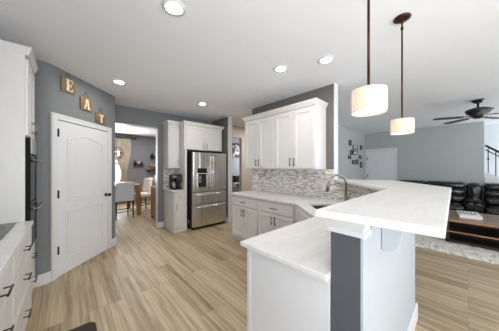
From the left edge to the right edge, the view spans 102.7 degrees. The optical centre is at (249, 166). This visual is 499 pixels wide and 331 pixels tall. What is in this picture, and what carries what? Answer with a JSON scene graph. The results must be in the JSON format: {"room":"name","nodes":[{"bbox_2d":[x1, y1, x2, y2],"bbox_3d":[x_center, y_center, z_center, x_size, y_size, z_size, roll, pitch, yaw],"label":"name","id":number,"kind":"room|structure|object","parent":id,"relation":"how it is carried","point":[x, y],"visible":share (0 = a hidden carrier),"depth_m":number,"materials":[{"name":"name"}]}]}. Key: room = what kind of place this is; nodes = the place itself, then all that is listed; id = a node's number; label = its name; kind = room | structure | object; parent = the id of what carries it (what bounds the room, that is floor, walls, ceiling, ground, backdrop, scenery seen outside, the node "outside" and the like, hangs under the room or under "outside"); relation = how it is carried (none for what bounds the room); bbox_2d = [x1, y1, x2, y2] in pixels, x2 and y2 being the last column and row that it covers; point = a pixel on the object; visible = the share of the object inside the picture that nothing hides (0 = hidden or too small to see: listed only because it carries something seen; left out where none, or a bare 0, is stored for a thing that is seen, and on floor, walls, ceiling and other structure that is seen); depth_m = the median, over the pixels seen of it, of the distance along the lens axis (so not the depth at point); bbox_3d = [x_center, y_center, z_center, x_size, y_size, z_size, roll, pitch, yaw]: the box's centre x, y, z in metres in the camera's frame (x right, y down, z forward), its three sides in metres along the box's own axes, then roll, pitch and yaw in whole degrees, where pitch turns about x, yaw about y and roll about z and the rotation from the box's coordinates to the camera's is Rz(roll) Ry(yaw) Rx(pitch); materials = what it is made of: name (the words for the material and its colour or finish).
{"room":"kitchen","nodes":[
{"label":"kitchen","id":0,"kind":"room"},
{"bbox_2d":[34,59,114,275],"bbox_3d":[-2.956,0.072,3.012,1.589,2.700,1.526,0,0,-42],"label":"wall","id":1,"kind":"structure","parent":0,"point":[49,96],"depth_m":2.46,"materials":[{"name":"paint"}]},
{"bbox_2d":[33,271,51,287],"bbox_3d":[-2.495,1.357,2.420,0.038,0.130,0.201,0,0,27],"label":"baseboard","id":2,"kind":"structure","parent":1,"relation":"attached to","point":[45,278],"depth_m":2.40,"materials":[{"name":"white paint"}]},
{"bbox_2d":[61,73,75,94],"bbox_3d":[-2.452,-1.135,2.704,0.033,0.266,0.204,0,0,1],"label":"letter sign","id":3,"kind":"object","parent":1,"relation":"attached to","point":[67,83],"visible":1,"depth_m":2.68,"materials":[{"name":"brown wood"}]},
{"bbox_2d":[50,112,111,280],"bbox_3d":[-2.413,0.369,2.999,0.100,2.105,1.056,0,0,1],"label":"door","id":4,"kind":"structure","parent":1,"relation":"in","point":[80,156],"depth_m":2.85,"materials":[{"name":"white paint"}]},
{"bbox_2d":[80,92,91,111],"bbox_3d":[-2.447,-0.987,2.992,0.034,0.288,0.204,0,0,1],"label":"letter sign","id":5,"kind":"object","parent":1,"relation":"attached to","point":[84,102],"visible":1,"depth_m":2.98,"materials":[{"name":"brown wood"}]},
{"bbox_2d":[96,108,105,124],"bbox_3d":[-2.444,-0.836,3.279,0.033,0.264,0.204,0,0,1],"label":"letter sign","id":6,"kind":"object","parent":1,"relation":"attached to","point":[99,117],"visible":1,"depth_m":3.27,"materials":[{"name":"brown wood"}]},
{"bbox_2d":[112,236,116,246],"bbox_3d":[-2.590,1.357,3.797,0.088,0.130,0.616,0,0,-35],"label":"baseboard","id":7,"kind":"structure","parent":1,"relation":"attached to","point":[114,240],"depth_m":3.60,"materials":[{"name":"white paint"}]},
{"bbox_2d":[115,133,155,203],"bbox_3d":[-5.228,0.072,7.629,4.690,2.700,0.120,0,0,-42],"label":"wall","id":8,"kind":"structure","parent":0,"point":[142,147],"depth_m":8.24,"materials":[{"name":"paint"}]},
{"bbox_2d":[115,155,120,181],"bbox_3d":[-5.374,-0.128,7.432,1.310,1.760,0.086,0,0,-42],"label":"window","id":9,"kind":"structure","parent":8,"relation":"in","point":[117,167],"depth_m":7.72,"materials":[{"name":"white glass"}]},
{"bbox_3d":[-5.283,-1.138,7.407,1.900,0.070,0.135,0,0,-42],"label":"curtain rod","id":10,"kind":"object","parent":8,"relation":"attached to","visible":0},
{"bbox_2d":[115,137,130,201],"bbox_3d":[-4.896,0.124,7.717,0.566,2.475,0.073,0,0,-42],"label":"curtain","id":11,"kind":"object","parent":10,"relation":"hanging from","point":[124,144],"visible":0.61,"depth_m":7.75,"materials":[{"name":"fabric"}]},
{"bbox_2d":[115,104,251,221],"bbox_3d":[-0.898,0.072,5.839,5.261,2.700,0.120,0,0,-42],"label":"wall","id":12,"kind":"structure","parent":0,"point":[123,114],"depth_m":4.69,"materials":[{"name":"paint"}]},
{"bbox_2d":[115,122,157,227],"bbox_3d":[-2.507,0.257,4.372,0.906,2.330,0.124,0,0,-42],"label":"trim","id":13,"kind":"structure","parent":12,"relation":"attached to","point":[115,122],"depth_m":4.63,"materials":[{"name":"white paint"}]},
{"bbox_2d":[158,222,163,227],"bbox_3d":[-2.080,1.357,4.670,0.127,0.130,0.016,0,0,-42],"label":"baseboard","id":14,"kind":"structure","parent":12,"relation":"attached to","point":[160,224],"depth_m":4.66,"materials":[{"name":"white paint"}]},
{"bbox_2d":[163,168,173,187],"bbox_3d":[-1.941,0.272,4.801,0.255,0.470,0.008,0,0,-42],"label":"tile backsplash","id":15,"kind":"structure","parent":12,"relation":"attached to","point":[166,171],"depth_m":4.76,"materials":[{"name":"tile"}]},
{"bbox_2d":[162,120,179,167],"bbox_3d":[-1.833,-0.505,4.652,0.296,1.075,0.365,0,0,-42],"label":"upper cabinet","id":16,"kind":"object","parent":12,"relation":"attached to","point":[170,128],"visible":0.98,"depth_m":4.56,"materials":[{"name":"white paint"}]},
{"bbox_2d":[179,121,223,152],"bbox_3d":[-1.257,-0.711,5.008,1.094,0.635,0.616,0,0,-42],"label":"upper cabinet","id":17,"kind":"object","parent":12,"relation":"attached to","point":[193,136],"visible":0.97,"depth_m":4.75,"materials":[{"name":"white paint"}]},
{"bbox_2d":[232,138,238,195],"bbox_3d":[-0.699,0.072,7.833,2.280,2.700,0.120,0,0,-42],"label":"wall","id":18,"kind":"structure","parent":0,"point":[235,161],"depth_m":7.88,"materials":[{"name":"paint"}]},
{"bbox_2d":[232,143,238,157],"bbox_3d":[-0.511,-0.638,7.902,0.490,0.560,0.030,0,0,-42],"label":"wall picture","id":19,"kind":"object","parent":18,"relation":"attached to","point":[235,147],"visible":0.73,"depth_m":7.86,"materials":[{"name":"paper"}]},
{"bbox_3d":[-0.454,0.695,7.825,0.530,0.175,0.220,0,0,-42],"label":"wall shelf","id":20,"kind":"object","parent":18,"relation":"attached to","visible":0},
{"bbox_2d":[233,176,238,182],"bbox_3d":[-0.481,0.476,7.802,0.310,0.260,0.180,0,0,-42],"label":"storage basket","id":21,"kind":"object","parent":20,"relation":"on","point":[235,178],"visible":0.73,"depth_m":7.71,"materials":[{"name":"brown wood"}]},
{"bbox_2d":[0,0,498,136],"bbox_3d":[1.538,-1.328,4.919,11.100,0.100,13.400,0,0,-42],"label":"ceiling","id":22,"kind":"structure","parent":0,"point":[223,55],"depth_m":2.23,"materials":[{"name":"paint"}]},
{"bbox_2d":[112,79,125,84],"bbox_3d":[-1.954,-1.272,2.986,0.184,0.011,0.184,0,0,-42],"label":"recessed light","id":23,"kind":"object","parent":22,"relation":"in","point":[117,81],"visible":1,"depth_m":2.96,"materials":[{"name":"white paint"}]},
{"bbox_2d":[115,146,123,159],"bbox_3d":[-4.217,-0.754,6.304,0.417,1.048,0.417,0,0,-42],"label":"chandelier","id":24,"kind":"object","parent":22,"relation":"hanging from","point":[117,152],"visible":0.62,"depth_m":6.36,"materials":[{"name":"brown metal"}]},
{"bbox_2d":[162,0,185,16],"bbox_3d":[-0.604,-1.272,1.595,0.184,0.011,0.184,0,0,-42],"label":"recessed light","id":25,"kind":"object","parent":22,"relation":"in","point":[176,8],"visible":1,"depth_m":1.59,"materials":[{"name":"white paint"}]},
{"bbox_2d":[165,2,182,13],"bbox_3d":[-0.604,-1.272,1.595,0.132,0.005,0.132,0,0,-42],"label":"diffuser","id":26,"kind":"object","parent":25,"relation":"attached to","point":[170,7],"depth_m":1.59,"materials":[{"name":"white plastic"}]},
{"bbox_2d":[273,65,287,71],"bbox_3d":[0.403,-1.272,2.591,0.184,0.011,0.184,0,0,-42],"label":"recessed light","id":27,"kind":"object","parent":22,"relation":"in","point":[280,68],"visible":1,"depth_m":2.57,"materials":[{"name":"white paint"}]},
{"bbox_2d":[275,67,284,71],"bbox_3d":[0.403,-1.272,2.591,0.132,0.005,0.132,0,0,-42],"label":"diffuser","id":28,"kind":"object","parent":27,"relation":"attached to","point":[277,69],"depth_m":2.60,"materials":[{"name":"white plastic"}]},
{"bbox_2d":[318,55,333,63],"bbox_3d":[0.911,-1.272,2.374,0.184,0.011,0.184,0,0,-42],"label":"recessed light","id":29,"kind":"object","parent":22,"relation":"in","point":[326,59],"visible":1,"depth_m":2.36,"materials":[{"name":"white paint"}]},
{"bbox_2d":[320,58,331,62],"bbox_3d":[0.911,-1.272,2.374,0.132,0.005,0.132,0,0,-42],"label":"diffuser","id":30,"kind":"object","parent":29,"relation":"attached to","point":[322,60],"depth_m":2.38,"materials":[{"name":"white plastic"}]},
{"bbox_2d":[351,0,387,116],"bbox_3d":[0.629,-0.781,1.054,0.166,0.993,0.166,0,0,-42],"label":"pendant lamp","id":31,"kind":"object","parent":22,"relation":"hanging from","point":[368,100],"visible":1,"depth_m":1.01,"materials":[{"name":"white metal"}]},
{"bbox_2d":[353,109,385,114],"bbox_3d":[0.629,-0.294,1.054,0.158,0.003,0.158,0,0,-42],"label":"diffuser","id":32,"kind":"object","parent":31,"relation":"attached to","point":[355,111],"depth_m":1.06,"materials":[{"name":"white plastic"}]},
{"bbox_2d":[390,12,414,134],"bbox_3d":[1.309,-0.781,1.711,0.166,0.993,0.166,0,0,-42],"label":"pendant lamp","id":33,"kind":"object","parent":22,"relation":"hanging from","point":[401,126],"visible":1,"depth_m":1.69,"materials":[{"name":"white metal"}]},
{"bbox_2d":[433,98,498,123],"bbox_3d":[4.366,-1.098,3.769,1.292,0.360,1.292,0,0,-42],"label":"ceiling fan","id":34,"kind":"object","parent":22,"relation":"hanging from","point":[478,112],"visible":1,"depth_m":3.80,"materials":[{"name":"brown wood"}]},
{"bbox_2d":[25,200,498,330],"bbox_3d":[1.538,1.472,4.919,11.100,0.100,13.400,0,0,-42],"label":"floor","id":35,"kind":"structure","parent":0,"point":[153,278],"depth_m":2.35,"materials":[{"name":"brown wood"}]},
{"bbox_2d":[0,258,14,330],"bbox_3d":[-1.507,0.980,0.802,0.718,0.884,0.618,0,0,-42],"label":"base cabinet","id":36,"kind":"object","parent":35,"relation":"on","point":[6,280],"visible":0.97,"depth_m":1.10,"materials":[{"name":"white paint"}]},
{"bbox_2d":[0,39,37,290],"bbox_3d":[-2.466,0.154,1.830,0.708,2.535,0.532,0,0,-42],"label":"oven tower","id":37,"kind":"object","parent":35,"relation":"on","point":[18,65],"visible":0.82,"depth_m":1.81,"materials":[{"name":"white paint"}]},
{"bbox_2d":[25,137,42,245],"bbox_3d":[-2.225,0.262,2.072,0.089,1.080,0.484,0,0,-42],"label":"wall oven","id":38,"kind":"object","parent":37,"relation":"in","point":[30,144],"visible":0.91,"depth_m":1.92,"materials":[{"name":"black glass"}]},
{"bbox_2d":[13,228,31,330],"bbox_3d":[-2.005,0.980,1.349,0.718,0.884,0.858,0,0,-42],"label":"base cabinet","id":39,"kind":"object","parent":35,"relation":"on","point":[22,259],"visible":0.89,"depth_m":1.50,"materials":[{"name":"white paint"}]},
{"bbox_2d":[69,322,96,330],"bbox_3d":[-1.252,1.415,1.305,0.467,0.014,1.015,0,0,-42],"label":"floor mat","id":40,"kind":"object","parent":35,"relation":"on","point":[91,326],"visible":1,"depth_m":1.75,"materials":[{"name":"brown fabric"}]},
{"bbox_2d":[115,182,134,220],"bbox_3d":[-3.531,0.917,5.558,0.528,1.011,0.470,0,0,41],"label":"dining chair","id":41,"kind":"object","parent":35,"relation":"on","point":[124,191],"visible":0.91,"depth_m":5.40,"materials":[{"name":"grey fabric"}]},
{"bbox_2d":[115,182,140,215],"bbox_3d":[-4.122,0.967,5.978,1.240,0.910,1.410,0,0,-42],"label":"dining table","id":42,"kind":"object","parent":35,"relation":"on","point":[137,186],"visible":0.29,"depth_m":5.85,"materials":[{"name":"brown wood"}]},
{"bbox_2d":[134,178,153,208],"bbox_3d":[-3.400,0.892,6.451,0.500,1.061,0.528,0,0,33],"label":"dining chair","id":43,"kind":"object","parent":35,"relation":"on","point":[148,182],"visible":0.79,"depth_m":6.58,"materials":[{"name":"beige fabric"}]},
{"bbox_2d":[150,186,155,219],"bbox_3d":[-2.181,0.977,5.837,1.230,0.890,0.485,0,0,-42],"label":"sideboard","id":44,"kind":"object","parent":35,"relation":"on","point":[153,188],"visible":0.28,"depth_m":5.41,"materials":[{"name":"brown wood"}]},
{"bbox_2d":[164,190,184,232],"bbox_3d":[-1.712,0.980,4.557,0.246,0.884,0.658,0,0,-42],"label":"base cabinet","id":45,"kind":"object","parent":35,"relation":"on","point":[174,202],"visible":0.98,"depth_m":4.37,"materials":[{"name":"white paint"}]},
{"bbox_2d":[162,188,184,191],"bbox_3d":[-1.734,0.522,4.558,0.277,0.030,0.644,0,0,-42],"label":"countertop","id":46,"kind":"structure","parent":45,"relation":"on","point":[166,189],"depth_m":4.39,"materials":[{"name":"stone"}]},
{"bbox_2d":[169,175,176,189],"bbox_3d":[-1.727,0.342,4.459,0.146,0.330,0.182,0,0,-42],"label":"coffee maker","id":47,"kind":"object","parent":46,"relation":"on","point":[172,185],"visible":1,"depth_m":4.42,"materials":[{"name":"black plastic"}]},
{"bbox_2d":[174,174,181,188],"bbox_3d":[-1.639,0.337,4.565,0.113,0.340,0.204,0,0,-42],"label":"machine","id":48,"kind":"object","parent":46,"relation":"on","point":[178,179],"visible":0.81,"depth_m":4.50,"materials":[{"name":"black plastic"}]},
{"bbox_2d":[174,149,186,229],"bbox_3d":[-1.626,0.515,4.693,0.050,1.813,0.588,0,0,-42],"label":"panel","id":49,"kind":"object","parent":35,"relation":"on","point":[182,169],"visible":0.49,"depth_m":4.49,"materials":[{"name":"white paint"}]},
{"bbox_2d":[187,151,225,229],"bbox_3d":[-1.121,0.534,4.954,0.902,1.775,0.747,0,0,-42],"label":"refrigerator","id":50,"kind":"object","parent":35,"relation":"on","point":[206,172],"visible":0.98,"depth_m":4.64,"materials":[{"name":"silver metal"}]},
{"bbox_2d":[232,195,257,240],"bbox_3d":[0.114,0.980,3.830,0.672,0.884,0.710,0,0,-42],"label":"base cabinet","id":51,"kind":"object","parent":35,"relation":"on","point":[244,209],"visible":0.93,"depth_m":3.61,"materials":[{"name":"white paint"}]},
{"bbox_2d":[258,199,316,234],"bbox_3d":[0.601,0.980,3.295,0.672,0.884,0.733,0,0,-42],"label":"base cabinet","id":52,"kind":"object","parent":35,"relation":"on","point":[272,215],"visible":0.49,"depth_m":3.10,"materials":[{"name":"white paint"}]},
{"bbox_2d":[247,249,330,330],"bbox_3d":[0.530,0.980,1.521,0.993,0.884,0.640,0,0,-42],"label":"base cabinet","id":53,"kind":"object","parent":35,"relation":"on","point":[280,296],"visible":0.43,"depth_m":1.16,"materials":[{"name":"white paint"}]},
{"bbox_2d":[295,205,311,222],"bbox_3d":[1.109,0.980,2.432,1.085,0.884,1.220,0,0,-42],"label":"base cabinet","id":54,"kind":"object","parent":35,"relation":"on","point":[300,215],"visible":0.07,"depth_m":2.56,"materials":[{"name":"white paint"}]},
{"bbox_2d":[230,190,343,281],"bbox_3d":[0.225,0.522,2.633,2.143,0.030,2.701,0,0,-42],"label":"countertop","id":55,"kind":"structure","parent":54,"relation":"on","point":[304,246],"depth_m":1.37,"materials":[{"name":"stone"}]},
{"bbox_2d":[325,174,349,200],"bbox_3d":[1.121,0.297,2.537,0.290,0.420,0.110,0,0,3],"label":"faucet","id":56,"kind":"object","parent":55,"relation":"on","point":[346,197],"visible":0.81,"depth_m":2.55,"materials":[{"name":"silver metal"}]},
{"bbox_2d":[399,179,498,214],"bbox_3d":[5.755,0.897,5.205,1.420,0.950,3.500,0,0,-42],"label":"sectional sofa","id":57,"kind":"object","parent":35,"relation":"on","point":[475,192],"visible":0.39,"depth_m":5.15,"materials":[{"name":"black leather"}]},
{"bbox_2d":[399,179,425,183],"bbox_3d":[5.219,0.522,6.387,0.620,0.200,0.630,0,0,-42],"label":"cushion","id":58,"kind":"object","parent":57,"relation":"on","point":[404,180],"depth_m":6.17,"materials":[{"name":"black leather"}]},
{"bbox_2d":[425,180,464,188],"bbox_3d":[5.718,0.522,5.840,0.620,0.200,0.810,0,0,-42],"label":"cushion","id":59,"kind":"object","parent":57,"relation":"on","point":[453,184],"depth_m":5.60,"materials":[{"name":"black leather"}]},
{"bbox_2d":[449,201,464,210],"bbox_3d":[5.263,1.057,5.426,0.910,0.210,0.810,0,0,-42],"label":"seat cushion","id":60,"kind":"object","parent":57,"relation":"on","point":[454,205],"depth_m":4.99,"materials":[{"name":"black leather"}]},
{"bbox_2d":[450,194,464,202],"bbox_3d":[5.607,0.872,5.739,0.480,0.220,0.810,0,0,-42],"label":"cushion","id":61,"kind":"object","parent":57,"relation":"on","point":[460,198],"depth_m":5.38,"materials":[{"name":"black leather"}]},
{"bbox_2d":[451,188,464,195],"bbox_3d":[5.666,0.692,5.793,0.520,0.220,0.810,0,0,-42],"label":"cushion","id":62,"kind":"object","parent":57,"relation":"on","point":[454,191],"depth_m":5.42,"materials":[{"name":"black leather"}]},
{"bbox_2d":[483,190,498,197],"bbox_3d":[6.434,0.692,4.951,0.520,0.220,0.810,0,0,-42],"label":"cushion","id":63,"kind":"object","parent":57,"relation":"on","point":[487,193],"depth_m":4.99,"materials":[{"name":"black leather"}]},
{"bbox_2d":[483,197,498,205],"bbox_3d":[6.375,0.872,4.897,0.480,0.220,0.810,0,0,-42],"label":"cushion","id":64,"kind":"object","parent":57,"relation":"on","point":[494,201],"depth_m":4.95,"materials":[{"name":"black leather"}]},
{"bbox_2d":[483,182,498,190],"bbox_3d":[6.486,0.522,4.998,0.620,0.200,0.810,0,0,-42],"label":"cushion","id":65,"kind":"object","parent":57,"relation":"on","point":[487,186],"depth_m":5.02,"materials":[{"name":"black leather"}]},
{"bbox_2d":[484,205,498,214],"bbox_3d":[6.031,1.057,4.584,0.910,0.210,0.810,0,0,-42],"label":"seat cushion","id":66,"kind":"object","parent":57,"relation":"on","point":[488,209],"depth_m":4.57,"materials":[{"name":"black leather"}]},
{"bbox_2d":[415,234,498,263],"bbox_3d":[4.770,1.401,3.333,2.358,0.041,3.700,0,0,-42],"label":"shag rug","id":67,"kind":"object","parent":35,"relation":"on","point":[434,243],"visible":0.23,"depth_m":3.39,"materials":[{"name":"white carpet"}]},
{"bbox_2d":[446,210,498,250],"bbox_3d":[4.501,1.174,3.642,1.170,0.408,1.270,0,0,-42],"label":"coffee table","id":68,"kind":"object","parent":67,"relation":"on","point":[484,233],"visible":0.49,"depth_m":3.64,"materials":[{"name":"brown wood"}]},
{"bbox_2d":[457,210,482,219],"bbox_3d":[4.290,0.938,3.904,0.290,0.064,0.540,0,0,42],"label":"book","id":69,"kind":"object","parent":68,"relation":"on","point":[462,214],"visible":1,"depth_m":3.78,"materials":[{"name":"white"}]},
{"bbox_2d":[449,222,498,239],"bbox_3d":[4.501,1.185,3.642,1.150,0.025,1.250,0,0,-42],"label":"shelf","id":70,"kind":"object","parent":68,"relation":"attached to","point":[468,229],"depth_m":3.67,"materials":[{"name":"brown wood"}]},
{"bbox_2d":[484,145,498,204],"bbox_3d":[7.186,0.397,5.565,0.840,2.050,2.284,0,0,-42],"label":"staircase","id":71,"kind":"structure","parent":35,"relation":"on","point":[488,177],"depth_m":5.51,"materials":[{"name":"paint"}]},
{"bbox_3d":[-1.089,0.980,0.344,0.718,0.884,0.618,0,0,-42],"label":"cabinet","id":72,"kind":"object","parent":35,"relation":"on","visible":0},
{"bbox_2d":[0,221,32,276],"bbox_3d":[-1.593,0.522,0.866,0.708,0.030,2.127,0,0,-42],"label":"countertop","id":73,"kind":"structure","parent":72,"relation":"on","point":[9,244],"depth_m":1.35,"materials":[{"name":"stone"}]},
{"bbox_2d":[0,222,16,240],"bbox_3d":[-2.037,0.502,1.337,0.530,0.009,0.760,0,0,-42],"label":"cooktop","id":74,"kind":"object","parent":73,"relation":"in","point":[4,228],"visible":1,"depth_m":1.61,"materials":[{"name":"black glass"}]},
{"bbox_2d":[212,84,333,216],"bbox_3d":[0.167,0.072,4.378,0.120,2.700,3.474,0,0,-42],"label":"wall","id":75,"kind":"structure","parent":0,"point":[326,93],"depth_m":3.34,"materials":[{"name":"grey paint"}]},
{"bbox_2d":[225,217,231,222],"bbox_3d":[-0.527,1.357,5.141,0.152,0.130,0.131,0,0,-42],"label":"baseboard","id":76,"kind":"structure","parent":75,"relation":"attached to","point":[228,220],"depth_m":5.09,"materials":[{"name":"white paint"}]},
{"bbox_2d":[228,117,231,217],"bbox_3d":[-0.498,0.072,5.108,0.124,2.700,0.012,0,0,-42],"label":"trim","id":77,"kind":"structure","parent":75,"relation":"attached to","point":[229,118],"depth_m":5.09,"materials":[{"name":"white paint"}]},
{"bbox_2d":[242,110,274,168],"bbox_3d":[0.260,-0.480,3.909,0.372,1.035,0.826,0,0,-42],"label":"upper cabinet","id":78,"kind":"object","parent":75,"relation":"attached to","point":[259,128],"visible":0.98,"depth_m":3.75,"materials":[{"name":"white paint"}]},
{"bbox_2d":[252,169,333,199],"bbox_3d":[0.674,0.273,3.727,0.008,0.468,1.830,0,0,-42],"label":"tile backsplash","id":79,"kind":"structure","parent":75,"relation":"attached to","point":[300,182],"depth_m":3.54,"materials":[{"name":"tile"}]},
{"bbox_2d":[273,98,327,168],"bbox_3d":[0.818,-0.480,3.298,0.372,1.035,0.826,0,0,-42],"label":"upper cabinet","id":80,"kind":"object","parent":75,"relation":"attached to","point":[300,127],"visible":1,"depth_m":3.12,"materials":[{"name":"white paint"}]},
{"bbox_2d":[334,83,337,181],"bbox_3d":[0.721,0.072,3.771,0.122,2.700,1.851,0,0,-42],"label":"trim","id":81,"kind":"structure","parent":75,"relation":"attached to","point":[335,85],"depth_m":3.07,"materials":[{"name":"white paint"}]},
{"bbox_2d":[334,182,349,200],"bbox_3d":[1.369,0.366,2.965,0.008,0.280,0.230,0,0,-42],"label":"tile backsplash","id":82,"kind":"structure","parent":75,"relation":"attached to","point":[339,188],"depth_m":2.97,"materials":[{"name":"tile"}]},
{"bbox_2d":[331,231,360,330],"bbox_3d":[1.173,0.824,1.888,0.693,1.197,2.446,0,0,24],"label":"wall","id":83,"kind":"structure","parent":0,"point":[345,249],"depth_m":0.90,"materials":[{"name":"grey paint"}]},
{"bbox_2d":[325,218,370,238],"bbox_3d":[0.449,0.265,0.913,0.106,0.079,0.186,0,0,-42],"label":"trim","id":84,"kind":"structure","parent":83,"relation":"attached to","point":[361,231],"depth_m":0.88,"materials":[{"name":"white paint"}]},
{"bbox_2d":[350,185,380,198],"bbox_3d":[1.425,0.366,2.388,0.008,0.280,0.970,0,0,3],"label":"tile backsplash","id":85,"kind":"structure","parent":83,"relation":"attached to","point":[355,191],"depth_m":2.59,"materials":[{"name":"tile"}]},
{"bbox_2d":[315,179,450,237],"bbox_3d":[1.283,0.208,1.796,1.022,0.032,2.705,0,0,25],"label":"breakfast bar","id":86,"kind":"object","parent":83,"relation":"on","point":[416,208],"visible":1,"depth_m":0.94,"materials":[{"name":"stone"}]},
{"bbox_2d":[361,226,414,330],"bbox_3d":[1.018,0.852,1.367,1.485,1.140,0.010,0,0,-44],"label":"wall","id":87,"kind":"structure","parent":83,"relation":"attached to","point":[387,278],"depth_m":1.11,"materials":[{"name":"paint"}]},
{"bbox_2d":[382,228,404,251],"bbox_3d":[0.757,0.331,1.018,0.050,0.212,0.130,0,0,-42],"label":"bracket","id":88,"kind":"object","parent":87,"relation":"attached to","point":[391,239],"visible":0.48,"depth_m":1.02,"materials":[{"name":"paint"}]},
{"bbox_2d":[407,303,417,330],"bbox_3d":[1.264,1.352,1.780,0.475,0.140,2.309,0,0,28],"label":"baseboard","id":89,"kind":"structure","parent":83,"relation":"attached to","point":[414,317],"depth_m":1.72,"materials":[{"name":"white paint"}]},
{"bbox_2d":[338,125,364,179],"bbox_3d":[2.542,0.072,6.031,5.617,2.700,0.210,0,0,-42],"label":"wall","id":90,"kind":"structure","parent":0,"point":[349,170],"depth_m":6.80,"materials":[{"name":"grey paint"}]},
{"bbox_2d":[353,145,357,154],"bbox_3d":[3.780,-0.603,7.120,0.420,0.330,0.025,0,0,-42],"label":"picture frame","id":91,"kind":"object","parent":90,"relation":"attached to","point":[355,147],"visible":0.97,"depth_m":7.13,"materials":[{"name":"black plastic"}]},
{"bbox_2d":[365,121,483,205],"bbox_3d":[5.604,0.072,6.752,0.120,2.700,3.030,0,0,-42],"label":"wall","id":92,"kind":"structure","parent":0,"point":[455,152],"depth_m":6.26,"materials":[{"name":"grey paint"}]},
{"bbox_2d":[365,148,396,180],"bbox_3d":[4.880,0.372,7.441,0.022,2.100,1.005,0,0,-42],"label":"door","id":93,"kind":"structure","parent":92,"relation":"in","point":[379,164],"depth_m":7.41,"materials":[{"name":"white paint"}]},
{"bbox_2d":[484,124,498,177],"bbox_3d":[7.453,0.072,6.015,0.120,2.700,6.850,0,0,-42],"label":"wall","id":94,"kind":"structure","parent":0,"point":[491,132],"depth_m":6.05,"materials":[{"name":"paint"}]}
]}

